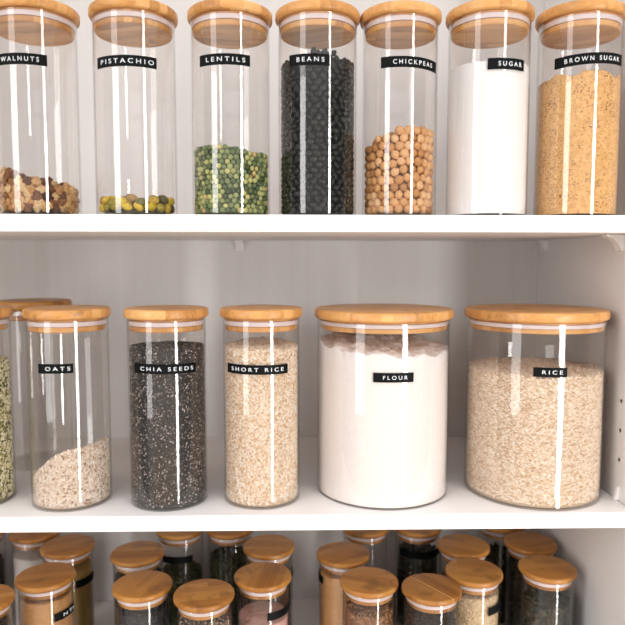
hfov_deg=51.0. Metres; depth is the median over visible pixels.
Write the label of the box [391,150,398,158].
chickpea
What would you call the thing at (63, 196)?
walnut piece
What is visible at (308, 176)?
bean
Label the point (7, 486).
seeds
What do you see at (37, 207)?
walnut piece
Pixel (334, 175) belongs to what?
bean
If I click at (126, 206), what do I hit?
pistachio
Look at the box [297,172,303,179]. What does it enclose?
bean
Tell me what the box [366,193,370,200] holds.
chickpea
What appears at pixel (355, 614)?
chips
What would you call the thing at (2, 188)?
walnut piece
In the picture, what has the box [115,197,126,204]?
pistachio
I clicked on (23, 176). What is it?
pile
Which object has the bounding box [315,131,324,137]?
bean
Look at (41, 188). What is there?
walnut piece
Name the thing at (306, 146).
bean
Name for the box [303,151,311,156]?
bean
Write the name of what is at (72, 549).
glass jar
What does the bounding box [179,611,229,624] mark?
spices
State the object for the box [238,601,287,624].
salt
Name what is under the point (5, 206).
walnut piece
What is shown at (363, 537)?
lid
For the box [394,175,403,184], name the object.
chickpea
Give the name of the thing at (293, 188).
bean
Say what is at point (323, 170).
bean
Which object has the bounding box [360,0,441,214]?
glass jar
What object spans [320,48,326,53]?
bean
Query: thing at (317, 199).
bean
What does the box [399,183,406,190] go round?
chickpea
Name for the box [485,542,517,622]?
dried herbs
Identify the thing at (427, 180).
chickpea
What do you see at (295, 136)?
bean
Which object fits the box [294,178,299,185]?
bean
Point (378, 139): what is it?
chickpea
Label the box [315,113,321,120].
bean
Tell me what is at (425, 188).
chickpea
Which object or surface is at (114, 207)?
pistachio
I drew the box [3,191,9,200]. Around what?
walnut piece
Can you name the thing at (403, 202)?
chickpea
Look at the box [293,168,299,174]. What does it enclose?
bean
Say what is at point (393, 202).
chickpea
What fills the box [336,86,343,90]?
bean
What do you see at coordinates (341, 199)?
bean
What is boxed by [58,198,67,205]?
walnut piece
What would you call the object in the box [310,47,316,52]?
bean
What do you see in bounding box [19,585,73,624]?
powder
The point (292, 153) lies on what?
bean
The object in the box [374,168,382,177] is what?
chickpea
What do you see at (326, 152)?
bean
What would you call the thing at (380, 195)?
chickpea
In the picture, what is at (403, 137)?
chickpea
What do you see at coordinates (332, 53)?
bean
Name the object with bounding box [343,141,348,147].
bean
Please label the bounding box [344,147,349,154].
bean
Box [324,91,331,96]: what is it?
bean
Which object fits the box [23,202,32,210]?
walnut piece
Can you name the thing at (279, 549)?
glass jar
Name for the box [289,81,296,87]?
bean
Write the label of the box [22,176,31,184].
walnut piece
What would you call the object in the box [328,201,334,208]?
bean
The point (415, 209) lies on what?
chickpea
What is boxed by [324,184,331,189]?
bean
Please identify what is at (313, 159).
bean
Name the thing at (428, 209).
chickpea
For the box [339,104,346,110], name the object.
bean
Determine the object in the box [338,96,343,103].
bean
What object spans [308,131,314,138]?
bean
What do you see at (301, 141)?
bean
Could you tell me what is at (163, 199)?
pistachio
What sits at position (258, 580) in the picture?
glass jar
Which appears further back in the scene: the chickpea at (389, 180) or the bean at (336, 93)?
the chickpea at (389, 180)
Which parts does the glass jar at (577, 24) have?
lid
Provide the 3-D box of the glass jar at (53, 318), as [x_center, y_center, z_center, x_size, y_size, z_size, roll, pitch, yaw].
[-0.288,0.108,0.777,0.098,0.230,0.098,4,6,41]
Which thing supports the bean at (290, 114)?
in the glass jar at (307, 24)
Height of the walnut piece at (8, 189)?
0.012 m
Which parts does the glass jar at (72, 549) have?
lid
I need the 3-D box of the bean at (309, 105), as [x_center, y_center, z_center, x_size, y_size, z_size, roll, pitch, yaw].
[-0.004,-0.225,0.714,0.006,0.009,0.005,1,5,9]
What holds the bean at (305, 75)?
in the glass jar at (307, 24)
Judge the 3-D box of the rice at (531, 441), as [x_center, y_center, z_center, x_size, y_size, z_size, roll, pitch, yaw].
[0.275,0.141,0.821,0.160,0.154,0.160,0,5,-1]
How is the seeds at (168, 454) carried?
in the glass jar at (148, 318)
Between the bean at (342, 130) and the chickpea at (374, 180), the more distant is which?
the chickpea at (374, 180)
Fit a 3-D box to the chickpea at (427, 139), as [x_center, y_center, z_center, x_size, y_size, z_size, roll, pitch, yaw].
[0.127,-0.194,0.735,0.009,0.010,0.009,3,6,34]
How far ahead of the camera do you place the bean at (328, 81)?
0.71 m
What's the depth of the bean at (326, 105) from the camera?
0.71 m
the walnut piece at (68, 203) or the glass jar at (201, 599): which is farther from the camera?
the glass jar at (201, 599)
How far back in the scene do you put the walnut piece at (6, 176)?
0.71 m
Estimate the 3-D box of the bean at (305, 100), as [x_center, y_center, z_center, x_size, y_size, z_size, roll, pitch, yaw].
[-0.008,-0.232,0.714,0.010,0.009,0.006,1,5,10]
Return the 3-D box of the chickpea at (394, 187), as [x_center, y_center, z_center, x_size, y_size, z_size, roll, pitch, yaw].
[0.091,-0.139,0.728,0.009,0.010,0.009,-4,6,-43]
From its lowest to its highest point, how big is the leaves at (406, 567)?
0.114 m
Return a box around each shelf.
[0,214,624,240]
[0,437,624,532]
[5,598,505,624]
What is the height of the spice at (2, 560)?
0.100 m
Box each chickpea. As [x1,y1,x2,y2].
[366,162,371,170]
[366,178,371,185]
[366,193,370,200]
[366,207,371,214]
[367,146,372,153]
[368,185,374,192]
[368,199,373,207]
[369,152,377,160]
[369,170,375,177]
[370,161,377,169]
[371,177,377,185]
[371,192,377,200]
[371,206,377,213]
[372,144,379,152]
[373,184,381,192]
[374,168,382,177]
[374,199,381,206]
[375,135,382,142]
[375,158,382,166]
[376,150,383,157]
[377,176,385,184]
[377,191,385,199]
[378,205,384,212]
[379,141,386,149]
[380,161,388,170]
[381,198,388,206]
[382,134,389,142]
[382,170,389,177]
[382,184,388,192]
[383,153,390,161]
[385,191,393,198]
[385,205,393,213]
[386,143,394,151]
[386,176,393,184]
[388,160,396,167]
[389,198,398,206]
[390,168,398,176]
[390,183,397,191]
[391,134,398,142]
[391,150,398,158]
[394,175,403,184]
[394,204,402,212]
[395,125,404,134]
[395,141,403,150]
[395,190,402,198]
[397,157,404,164]
[399,133,407,141]
[399,148,408,157]
[399,165,407,173]
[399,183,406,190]
[399,198,407,206]
[403,173,410,181]
[403,190,411,198]
[403,205,411,212]
[404,125,412,134]
[404,141,412,149]
[405,156,413,165]
[407,180,415,189]
[408,134,416,141]
[408,165,415,173]
[408,198,415,206]
[409,149,416,156]
[411,172,419,181]
[411,189,419,197]
[412,205,419,212]
[413,126,420,134]
[413,141,420,149]
[413,157,421,166]
[415,180,422,189]
[416,134,424,142]
[416,149,423,157]
[416,166,423,173]
[416,198,423,206]
[418,191,426,198]
[419,126,427,135]
[419,174,425,181]
[419,205,425,213]
[420,142,427,150]
[420,158,427,167]
[421,168,428,175]
[421,183,428,191]
[422,151,429,158]
[423,175,430,183]
[423,198,428,207]
[424,135,429,143]
[425,161,431,168]
[425,206,430,213]
[426,154,432,161]
[426,191,430,199]
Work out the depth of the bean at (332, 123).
0.71 m
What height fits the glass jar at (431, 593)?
0.152 m
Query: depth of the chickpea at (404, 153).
0.72 m
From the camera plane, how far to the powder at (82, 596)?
0.93 m
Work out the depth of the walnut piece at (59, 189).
0.72 m
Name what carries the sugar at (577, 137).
in the glass jar at (577, 24)
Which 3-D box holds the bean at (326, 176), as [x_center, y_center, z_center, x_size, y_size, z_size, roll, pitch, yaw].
[0.016,-0.149,0.720,0.010,0.007,0.006,-2,5,-21]
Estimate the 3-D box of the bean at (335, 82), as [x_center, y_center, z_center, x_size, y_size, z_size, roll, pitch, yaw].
[0.026,-0.252,0.716,0.006,0.007,0.009,5,6,44]
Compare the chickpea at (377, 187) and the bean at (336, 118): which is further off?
the chickpea at (377, 187)
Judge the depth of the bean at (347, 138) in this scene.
0.73 m
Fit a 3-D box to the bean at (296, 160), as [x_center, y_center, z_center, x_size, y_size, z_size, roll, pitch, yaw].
[-0.018,-0.169,0.725,0.006,0.010,0.007,-3,6,-35]
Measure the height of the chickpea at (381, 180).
0.011 m
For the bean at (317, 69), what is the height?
0.007 m
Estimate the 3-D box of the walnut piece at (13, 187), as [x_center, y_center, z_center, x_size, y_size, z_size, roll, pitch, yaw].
[-0.323,-0.134,0.713,0.010,0.013,0.010,-1,5,-7]
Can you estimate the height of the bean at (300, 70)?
0.009 m
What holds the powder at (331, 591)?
in the glass jar at (336, 558)
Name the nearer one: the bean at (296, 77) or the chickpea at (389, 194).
the bean at (296, 77)
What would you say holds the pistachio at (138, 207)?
in the glass jar at (129, 23)
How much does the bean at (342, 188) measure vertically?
0.008 m
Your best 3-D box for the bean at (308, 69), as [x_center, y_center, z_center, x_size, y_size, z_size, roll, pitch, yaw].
[-0.004,-0.263,0.711,0.009,0.006,0.006,2,5,21]
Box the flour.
[318,331,447,507]
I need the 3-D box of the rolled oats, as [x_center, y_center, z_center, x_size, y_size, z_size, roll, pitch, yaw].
[-0.288,0.184,0.783,0.087,0.072,0.087,2,5,27]
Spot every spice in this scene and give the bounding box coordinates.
[0,554,6,622]
[115,567,160,612]
[248,565,290,624]
[406,607,455,624]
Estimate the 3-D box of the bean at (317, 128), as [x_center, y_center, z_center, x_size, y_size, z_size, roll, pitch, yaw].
[0.006,-0.201,0.714,0.009,0.008,0.006,-1,5,-10]
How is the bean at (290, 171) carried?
in the glass jar at (307, 24)
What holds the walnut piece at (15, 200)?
in the glass jar at (47, 23)
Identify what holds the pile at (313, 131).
in the glass jar at (307, 24)
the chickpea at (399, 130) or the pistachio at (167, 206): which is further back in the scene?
the pistachio at (167, 206)
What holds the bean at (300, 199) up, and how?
in the glass jar at (307, 24)
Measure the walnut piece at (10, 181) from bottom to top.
0.012 m
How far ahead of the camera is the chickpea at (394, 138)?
0.72 m
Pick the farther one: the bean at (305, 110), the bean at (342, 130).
the bean at (342, 130)
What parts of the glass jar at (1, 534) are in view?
glass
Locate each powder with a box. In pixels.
[13,549,45,624]
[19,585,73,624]
[71,558,93,624]
[320,567,348,624]
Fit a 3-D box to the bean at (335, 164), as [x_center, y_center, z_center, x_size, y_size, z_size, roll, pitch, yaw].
[0.026,-0.163,0.723,0.008,0.008,0.006,-4,6,-42]
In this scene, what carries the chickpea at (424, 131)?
in the glass jar at (399, 24)
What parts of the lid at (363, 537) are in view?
lid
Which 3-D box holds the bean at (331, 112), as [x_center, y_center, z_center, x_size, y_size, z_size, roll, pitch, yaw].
[0.021,-0.219,0.716,0.006,0.010,0.007,4,6,42]
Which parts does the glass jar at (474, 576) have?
lid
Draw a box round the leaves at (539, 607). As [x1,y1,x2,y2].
[522,588,570,624]
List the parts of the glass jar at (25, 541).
lid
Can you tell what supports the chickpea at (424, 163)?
in the glass jar at (399, 24)
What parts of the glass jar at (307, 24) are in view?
lid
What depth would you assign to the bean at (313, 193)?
0.72 m
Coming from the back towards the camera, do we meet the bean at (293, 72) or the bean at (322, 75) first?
the bean at (293, 72)
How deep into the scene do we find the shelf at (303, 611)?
1.03 m
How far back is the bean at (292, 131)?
0.72 m
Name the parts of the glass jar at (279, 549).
lid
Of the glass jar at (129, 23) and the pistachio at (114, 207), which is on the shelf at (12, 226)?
the glass jar at (129, 23)
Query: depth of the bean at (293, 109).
0.72 m
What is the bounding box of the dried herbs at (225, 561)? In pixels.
[210,545,250,624]
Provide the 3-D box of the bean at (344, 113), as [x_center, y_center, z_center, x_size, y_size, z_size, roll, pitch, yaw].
[0.036,-0.220,0.727,0.010,0.007,0.006,-4,6,-43]
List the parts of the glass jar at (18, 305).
lid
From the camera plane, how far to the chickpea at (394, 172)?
0.72 m
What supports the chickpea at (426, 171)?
in the glass jar at (399, 24)
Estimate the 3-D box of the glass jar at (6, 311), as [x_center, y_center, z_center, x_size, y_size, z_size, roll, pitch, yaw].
[-0.404,0.108,0.777,0.098,0.230,0.098,4,6,40]
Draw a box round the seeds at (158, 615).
[117,598,168,624]
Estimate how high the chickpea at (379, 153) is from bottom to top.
0.009 m
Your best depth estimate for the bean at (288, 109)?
0.73 m
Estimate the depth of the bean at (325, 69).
0.71 m
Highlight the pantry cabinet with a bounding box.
[0,0,624,624]
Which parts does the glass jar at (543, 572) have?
lid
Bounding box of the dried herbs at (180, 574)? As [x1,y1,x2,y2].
[161,560,201,624]
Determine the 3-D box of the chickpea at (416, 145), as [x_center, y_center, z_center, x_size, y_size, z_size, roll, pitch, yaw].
[0.115,-0.185,0.726,0.009,0.009,0.009,2,5,27]
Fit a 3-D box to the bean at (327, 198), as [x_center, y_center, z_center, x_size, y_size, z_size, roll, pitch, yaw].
[0.015,-0.125,0.722,0.009,0.007,0.005,-1,5,-18]
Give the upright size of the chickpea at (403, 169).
0.010 m
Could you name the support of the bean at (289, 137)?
in the glass jar at (307, 24)
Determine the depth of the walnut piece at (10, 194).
0.71 m
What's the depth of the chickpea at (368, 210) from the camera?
0.75 m
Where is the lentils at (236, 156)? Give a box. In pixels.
[233,154,238,159]
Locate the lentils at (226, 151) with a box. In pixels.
[224,149,229,154]
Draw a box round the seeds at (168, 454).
[129,340,205,508]
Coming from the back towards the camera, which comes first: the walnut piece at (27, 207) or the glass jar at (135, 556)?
the glass jar at (135, 556)
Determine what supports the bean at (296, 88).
in the glass jar at (307, 24)
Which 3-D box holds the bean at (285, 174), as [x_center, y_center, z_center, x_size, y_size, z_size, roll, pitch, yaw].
[-0.030,-0.158,0.741,0.006,0.009,0.009,-3,6,-35]
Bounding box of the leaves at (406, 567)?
[396,542,436,624]
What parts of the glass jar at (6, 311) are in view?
lid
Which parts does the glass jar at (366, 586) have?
lid, glass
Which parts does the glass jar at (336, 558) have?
lid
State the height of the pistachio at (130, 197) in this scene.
0.008 m
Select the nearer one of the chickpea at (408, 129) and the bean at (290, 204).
the chickpea at (408, 129)
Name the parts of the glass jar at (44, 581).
lid, glass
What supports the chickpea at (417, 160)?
in the glass jar at (399, 24)
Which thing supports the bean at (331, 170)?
in the glass jar at (307, 24)
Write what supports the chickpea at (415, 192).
in the glass jar at (399, 24)
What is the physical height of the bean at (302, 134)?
0.010 m
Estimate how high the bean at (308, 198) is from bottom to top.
0.010 m
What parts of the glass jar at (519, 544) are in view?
glass, lid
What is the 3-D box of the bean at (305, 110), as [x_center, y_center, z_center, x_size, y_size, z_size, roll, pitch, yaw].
[-0.009,-0.220,0.716,0.008,0.009,0.006,0,5,3]
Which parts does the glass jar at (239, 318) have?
lid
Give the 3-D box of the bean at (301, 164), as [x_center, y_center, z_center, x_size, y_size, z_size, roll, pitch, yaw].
[-0.013,-0.162,0.722,0.008,0.009,0.006,1,5,9]
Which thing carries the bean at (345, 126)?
in the glass jar at (307, 24)
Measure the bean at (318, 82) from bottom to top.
0.009 m
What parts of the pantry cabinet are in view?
panel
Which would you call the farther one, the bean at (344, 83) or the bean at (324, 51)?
the bean at (344, 83)
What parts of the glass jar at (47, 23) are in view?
lid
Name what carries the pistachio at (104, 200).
in the glass jar at (129, 23)
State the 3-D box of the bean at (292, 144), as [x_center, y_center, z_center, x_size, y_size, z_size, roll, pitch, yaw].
[-0.022,-0.188,0.727,0.008,0.010,0.006,4,6,38]
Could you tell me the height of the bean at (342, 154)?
0.010 m
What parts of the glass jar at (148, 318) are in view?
lid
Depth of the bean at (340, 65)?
0.72 m
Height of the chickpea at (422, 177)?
0.009 m
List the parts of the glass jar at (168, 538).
lid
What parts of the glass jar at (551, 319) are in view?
lid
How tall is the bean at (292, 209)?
0.007 m
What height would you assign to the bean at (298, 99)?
0.008 m
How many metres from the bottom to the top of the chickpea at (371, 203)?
0.010 m
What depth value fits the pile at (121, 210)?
0.73 m
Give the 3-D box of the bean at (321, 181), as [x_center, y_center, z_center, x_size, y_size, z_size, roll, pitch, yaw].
[0.011,-0.143,0.719,0.010,0.006,0.006,-2,5,-20]
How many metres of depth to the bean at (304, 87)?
0.71 m
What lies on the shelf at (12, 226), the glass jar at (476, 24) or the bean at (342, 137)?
the glass jar at (476, 24)
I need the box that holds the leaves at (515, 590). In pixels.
[506,560,534,624]
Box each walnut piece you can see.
[0,184,5,193]
[3,167,12,180]
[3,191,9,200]
[3,203,9,211]
[4,184,11,192]
[7,177,13,186]
[8,191,13,200]
[8,202,17,212]
[9,170,19,179]
[10,198,20,207]
[11,184,17,193]
[13,175,22,185]
[13,190,23,199]
[15,202,24,210]
[17,183,27,193]
[19,197,28,207]
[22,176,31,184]
[23,191,32,199]
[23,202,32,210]
[27,183,35,193]
[28,199,35,205]
[31,176,40,186]
[31,190,42,199]
[33,200,43,212]
[35,184,48,193]
[37,198,46,206]
[40,176,52,185]
[40,202,52,211]
[42,191,53,201]
[46,199,58,205]
[48,185,55,193]
[52,192,59,200]
[52,204,60,212]
[54,185,63,194]
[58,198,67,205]
[59,191,66,199]
[59,204,68,212]
[62,182,69,194]
[66,194,73,200]
[66,199,71,209]
[68,203,74,213]
[69,186,75,195]
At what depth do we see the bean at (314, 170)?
0.72 m
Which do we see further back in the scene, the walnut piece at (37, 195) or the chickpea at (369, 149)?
the chickpea at (369, 149)
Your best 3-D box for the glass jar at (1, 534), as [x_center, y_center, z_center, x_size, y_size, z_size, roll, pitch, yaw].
[-0.500,0.402,0.994,0.074,0.152,0.074,0,5,1]
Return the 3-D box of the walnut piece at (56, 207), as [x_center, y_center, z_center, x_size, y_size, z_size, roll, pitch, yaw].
[-0.284,-0.117,0.725,0.009,0.013,0.012,4,6,44]
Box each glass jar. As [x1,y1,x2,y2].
[0,0,81,213]
[0,298,73,470]
[0,305,16,503]
[0,533,8,619]
[0,584,14,617]
[9,532,60,624]
[14,562,75,621]
[22,305,112,511]
[40,534,94,616]
[88,0,177,213]
[110,541,164,602]
[112,570,172,624]
[123,305,208,511]
[156,531,203,565]
[173,579,234,624]
[187,0,271,214]
[206,531,252,578]
[220,305,301,509]
[234,562,290,620]
[243,534,294,624]
[275,0,359,214]
[314,303,453,509]
[316,542,369,583]
[340,567,397,624]
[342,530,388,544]
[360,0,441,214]
[394,529,441,617]
[401,573,461,624]
[437,534,489,561]
[445,0,534,214]
[445,558,502,620]
[464,304,610,510]
[480,528,524,539]
[504,531,557,614]
[518,555,576,624]
[533,0,624,214]
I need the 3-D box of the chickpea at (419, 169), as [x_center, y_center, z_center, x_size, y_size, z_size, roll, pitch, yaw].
[0.120,-0.159,0.731,0.009,0.009,0.009,-4,6,-39]
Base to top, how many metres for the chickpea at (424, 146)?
0.011 m
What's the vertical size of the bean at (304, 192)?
0.007 m
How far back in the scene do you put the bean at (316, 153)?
0.71 m
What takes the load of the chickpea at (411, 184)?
in the glass jar at (399, 24)
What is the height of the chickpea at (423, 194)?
0.010 m
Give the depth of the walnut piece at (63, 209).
0.73 m
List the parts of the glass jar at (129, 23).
lid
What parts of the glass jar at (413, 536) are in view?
lid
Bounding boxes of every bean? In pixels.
[282,111,287,118]
[283,169,287,176]
[284,198,290,203]
[286,105,290,113]
[286,135,292,142]
[287,112,292,118]
[287,157,293,163]
[287,168,292,175]
[287,202,293,209]
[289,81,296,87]
[289,117,295,123]
[289,129,296,135]
[289,139,294,147]
[289,150,296,155]
[290,69,295,76]
[290,123,297,128]
[290,185,296,191]
[290,197,296,202]
[290,207,296,212]
[291,91,296,98]
[291,106,296,113]
[291,173,296,181]
[293,74,300,80]
[293,133,298,142]
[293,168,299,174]
[293,191,301,196]
[294,84,299,93]
[294,97,301,102]
[294,110,299,118]
[294,143,300,150]
[294,156,299,164]
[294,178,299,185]
[295,117,301,123]
[296,126,302,131]
[296,150,302,157]
[296,197,303,202]
[296,205,303,212]
[297,66,303,74]
[297,79,303,85]
[297,91,304,96]
[297,102,303,108]
[297,162,303,168]
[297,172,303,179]
[297,184,303,190]
[298,138,304,144]
[300,130,305,138]
[301,72,308,78]
[301,85,308,90]
[301,96,309,103]
[301,108,307,115]
[301,157,307,162]
[301,167,307,173]
[301,179,308,184]
[301,190,309,195]
[302,119,308,127]
[302,144,308,150]
[302,201,306,208]
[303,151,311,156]
[304,162,312,167]
[305,67,312,72]
[305,90,313,96]
[305,125,311,132]
[305,173,312,178]
[305,185,312,189]
[305,205,311,211]
[306,77,312,84]
[306,101,311,109]
[306,114,312,119]
[306,139,313,144]
[306,195,311,202]
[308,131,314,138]
[309,108,317,113]
[309,157,317,162]
[309,202,317,207]
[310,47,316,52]
[310,85,317,90]
[310,96,318,102]
[310,120,317,125]
[310,144,319,149]
[310,167,317,172]
[310,178,316,184]
[310,190,318,195]
[311,71,316,78]
[312,150,321,156]
[313,66,322,72]
[314,78,321,85]
[314,90,322,96]
[314,101,321,108]
[314,124,321,131]
[314,173,321,178]
[314,184,321,190]
[314,195,319,202]
[314,206,322,211]
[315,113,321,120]
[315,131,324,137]
[315,138,323,143]
[315,162,322,167]
[318,84,326,90]
[318,156,326,161]
[319,107,325,114]
[319,120,326,125]
[319,168,326,173]
[319,179,326,184]
[319,201,325,207]
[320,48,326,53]
[320,73,326,79]
[320,142,327,149]
[320,189,326,195]
[321,95,327,102]
[322,150,329,155]
[323,67,330,73]
[323,125,330,132]
[323,174,331,179]
[323,196,329,201]
[323,206,331,211]
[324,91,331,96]
[324,103,330,108]
[324,115,331,120]
[324,161,332,166]
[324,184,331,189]
[325,78,330,85]
[325,131,331,137]
[325,138,332,144]
[327,155,335,160]
[328,50,336,56]
[328,73,336,79]
[328,107,334,115]
[328,120,335,127]
[328,166,334,173]
[328,189,335,196]
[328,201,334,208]
[329,60,336,68]
[329,84,334,91]
[330,97,336,103]
[330,144,338,149]
[330,178,334,185]
[330,196,338,201]
[331,128,339,133]
[332,79,338,85]
[332,104,339,110]
[332,150,339,155]
[332,172,338,179]
[332,185,340,190]
[332,205,338,212]
[333,68,339,73]
[333,90,338,98]
[333,134,337,141]
[333,161,339,168]
[334,55,339,63]
[334,114,338,122]
[335,156,342,162]
[336,74,343,80]
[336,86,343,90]
[336,110,341,116]
[336,121,342,128]
[336,190,343,196]
[337,62,343,69]
[337,179,342,184]
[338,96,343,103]
[338,146,344,152]
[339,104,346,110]
[339,116,346,123]
[339,134,344,140]
[339,196,344,202]
[340,70,346,75]
[340,91,345,98]
[340,128,345,133]
[340,151,345,159]
[340,163,344,170]
[340,173,345,180]
[340,185,345,191]
[341,57,346,64]
[341,81,346,87]
[342,111,348,116]
[343,87,349,94]
[343,123,347,130]
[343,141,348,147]
[343,180,348,186]
[344,100,349,105]
[344,135,350,142]
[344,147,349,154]
[345,164,350,170]
[346,59,350,67]
[347,122,351,130]
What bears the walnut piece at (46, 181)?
in the glass jar at (47, 23)
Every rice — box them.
[225,336,297,506]
[465,356,603,507]
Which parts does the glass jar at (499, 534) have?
lid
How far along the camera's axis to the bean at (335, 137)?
0.72 m
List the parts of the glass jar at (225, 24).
lid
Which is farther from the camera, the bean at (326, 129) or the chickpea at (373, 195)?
the chickpea at (373, 195)
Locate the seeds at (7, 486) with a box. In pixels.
[0,356,14,500]
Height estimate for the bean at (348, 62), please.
0.009 m
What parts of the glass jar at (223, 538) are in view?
lid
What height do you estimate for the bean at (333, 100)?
0.008 m
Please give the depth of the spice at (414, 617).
0.81 m
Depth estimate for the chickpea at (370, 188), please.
0.74 m
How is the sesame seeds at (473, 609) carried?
in the glass jar at (474, 576)
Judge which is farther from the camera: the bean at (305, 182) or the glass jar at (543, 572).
the glass jar at (543, 572)
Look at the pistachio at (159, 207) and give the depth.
0.73 m
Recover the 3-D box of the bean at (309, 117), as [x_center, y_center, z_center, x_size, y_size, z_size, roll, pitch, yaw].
[-0.004,-0.213,0.714,0.009,0.007,0.006,3,5,30]
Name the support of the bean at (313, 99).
in the glass jar at (307, 24)
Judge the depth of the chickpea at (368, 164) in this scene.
0.75 m
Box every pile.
[0,166,78,213]
[99,195,174,213]
[194,146,267,214]
[281,49,354,214]
[364,131,433,214]
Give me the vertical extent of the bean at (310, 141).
0.006 m
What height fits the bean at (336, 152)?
0.007 m
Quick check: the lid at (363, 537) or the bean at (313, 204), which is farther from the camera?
the lid at (363, 537)
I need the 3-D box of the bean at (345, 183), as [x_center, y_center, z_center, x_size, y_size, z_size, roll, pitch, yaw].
[0.037,-0.145,0.735,0.006,0.008,0.010,2,5,23]
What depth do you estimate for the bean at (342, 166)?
0.73 m
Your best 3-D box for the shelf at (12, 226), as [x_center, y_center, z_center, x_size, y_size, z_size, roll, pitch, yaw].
[-0.108,-0.109,0.868,0.939,0.018,0.324,0,5,-1]
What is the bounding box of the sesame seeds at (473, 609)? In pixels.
[449,588,497,624]
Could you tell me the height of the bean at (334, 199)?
0.007 m
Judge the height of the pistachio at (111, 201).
0.009 m
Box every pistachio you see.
[100,204,105,211]
[101,196,109,203]
[104,203,110,210]
[107,198,115,206]
[110,203,120,210]
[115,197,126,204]
[121,202,132,210]
[125,194,136,200]
[133,202,143,210]
[135,198,146,205]
[144,203,155,210]
[148,197,159,203]
[156,204,164,211]
[158,195,168,203]
[164,203,170,213]
[168,198,173,205]
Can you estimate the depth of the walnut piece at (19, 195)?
0.71 m
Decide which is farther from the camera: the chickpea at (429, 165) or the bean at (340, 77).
the chickpea at (429, 165)
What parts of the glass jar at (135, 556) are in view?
lid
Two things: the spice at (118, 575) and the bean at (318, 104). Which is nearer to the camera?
the bean at (318, 104)
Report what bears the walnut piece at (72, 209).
in the glass jar at (47, 23)
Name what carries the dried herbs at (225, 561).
in the glass jar at (223, 538)
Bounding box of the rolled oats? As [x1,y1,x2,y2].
[33,437,109,508]
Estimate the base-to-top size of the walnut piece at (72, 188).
0.013 m
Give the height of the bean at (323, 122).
0.007 m
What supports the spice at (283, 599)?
in the glass jar at (279, 549)
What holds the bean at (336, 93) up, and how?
in the glass jar at (307, 24)
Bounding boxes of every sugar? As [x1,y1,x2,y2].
[447,61,528,214]
[534,69,620,214]
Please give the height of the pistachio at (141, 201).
0.009 m
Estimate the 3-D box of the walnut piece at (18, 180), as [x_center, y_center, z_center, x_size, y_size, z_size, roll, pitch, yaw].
[-0.319,-0.143,0.711,0.011,0.014,0.010,3,5,32]
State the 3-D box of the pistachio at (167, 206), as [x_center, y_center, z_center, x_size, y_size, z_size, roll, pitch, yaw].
[-0.165,-0.118,0.744,0.008,0.013,0.009,0,5,-6]
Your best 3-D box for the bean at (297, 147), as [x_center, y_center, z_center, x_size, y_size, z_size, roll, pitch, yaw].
[-0.017,-0.183,0.723,0.008,0.008,0.005,2,5,20]
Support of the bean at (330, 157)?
in the glass jar at (307, 24)
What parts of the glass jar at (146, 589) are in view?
lid, glass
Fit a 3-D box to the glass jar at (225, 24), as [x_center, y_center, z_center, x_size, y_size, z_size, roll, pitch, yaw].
[-0.094,-0.224,0.752,0.096,0.229,0.096,4,6,41]
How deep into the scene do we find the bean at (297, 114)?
0.72 m
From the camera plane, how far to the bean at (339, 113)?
0.72 m
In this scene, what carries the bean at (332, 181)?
in the glass jar at (307, 24)
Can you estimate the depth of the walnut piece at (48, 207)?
0.72 m
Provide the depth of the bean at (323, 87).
0.71 m
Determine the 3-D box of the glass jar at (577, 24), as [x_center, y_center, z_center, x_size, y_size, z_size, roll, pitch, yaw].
[0.304,-0.224,0.752,0.098,0.229,0.098,-1,5,-11]
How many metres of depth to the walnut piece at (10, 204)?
0.71 m
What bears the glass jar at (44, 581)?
on the shelf at (303, 611)
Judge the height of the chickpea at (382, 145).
0.010 m
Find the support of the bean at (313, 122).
in the glass jar at (307, 24)
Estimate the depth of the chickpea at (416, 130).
0.72 m
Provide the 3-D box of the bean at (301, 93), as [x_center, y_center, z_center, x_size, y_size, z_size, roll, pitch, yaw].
[-0.013,-0.239,0.716,0.009,0.007,0.006,1,5,6]
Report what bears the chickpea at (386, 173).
in the glass jar at (399, 24)
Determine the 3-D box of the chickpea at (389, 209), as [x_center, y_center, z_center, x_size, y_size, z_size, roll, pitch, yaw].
[0.086,-0.115,0.731,0.009,0.010,0.009,-1,5,-14]
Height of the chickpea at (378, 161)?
0.011 m
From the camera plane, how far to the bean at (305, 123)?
0.71 m
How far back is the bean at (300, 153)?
0.72 m
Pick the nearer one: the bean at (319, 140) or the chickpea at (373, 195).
the bean at (319, 140)
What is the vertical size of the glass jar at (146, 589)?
0.152 m
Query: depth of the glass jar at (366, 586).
0.82 m
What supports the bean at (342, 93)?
in the glass jar at (307, 24)
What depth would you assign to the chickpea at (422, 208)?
0.73 m
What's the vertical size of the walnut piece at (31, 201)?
0.012 m
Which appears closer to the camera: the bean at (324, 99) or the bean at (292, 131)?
the bean at (324, 99)
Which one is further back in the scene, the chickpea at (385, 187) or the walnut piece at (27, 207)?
the chickpea at (385, 187)
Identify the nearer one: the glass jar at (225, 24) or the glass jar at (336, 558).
the glass jar at (225, 24)
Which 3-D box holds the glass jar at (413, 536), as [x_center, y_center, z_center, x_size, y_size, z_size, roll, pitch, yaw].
[0.161,0.401,1.013,0.074,0.152,0.074,2,5,19]
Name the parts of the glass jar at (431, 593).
lid, glass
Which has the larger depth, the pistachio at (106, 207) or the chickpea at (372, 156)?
the chickpea at (372, 156)
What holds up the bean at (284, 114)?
in the glass jar at (307, 24)
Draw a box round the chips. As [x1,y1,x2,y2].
[345,600,392,624]
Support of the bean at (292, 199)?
in the glass jar at (307, 24)
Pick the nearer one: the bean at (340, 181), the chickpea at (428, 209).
the bean at (340, 181)

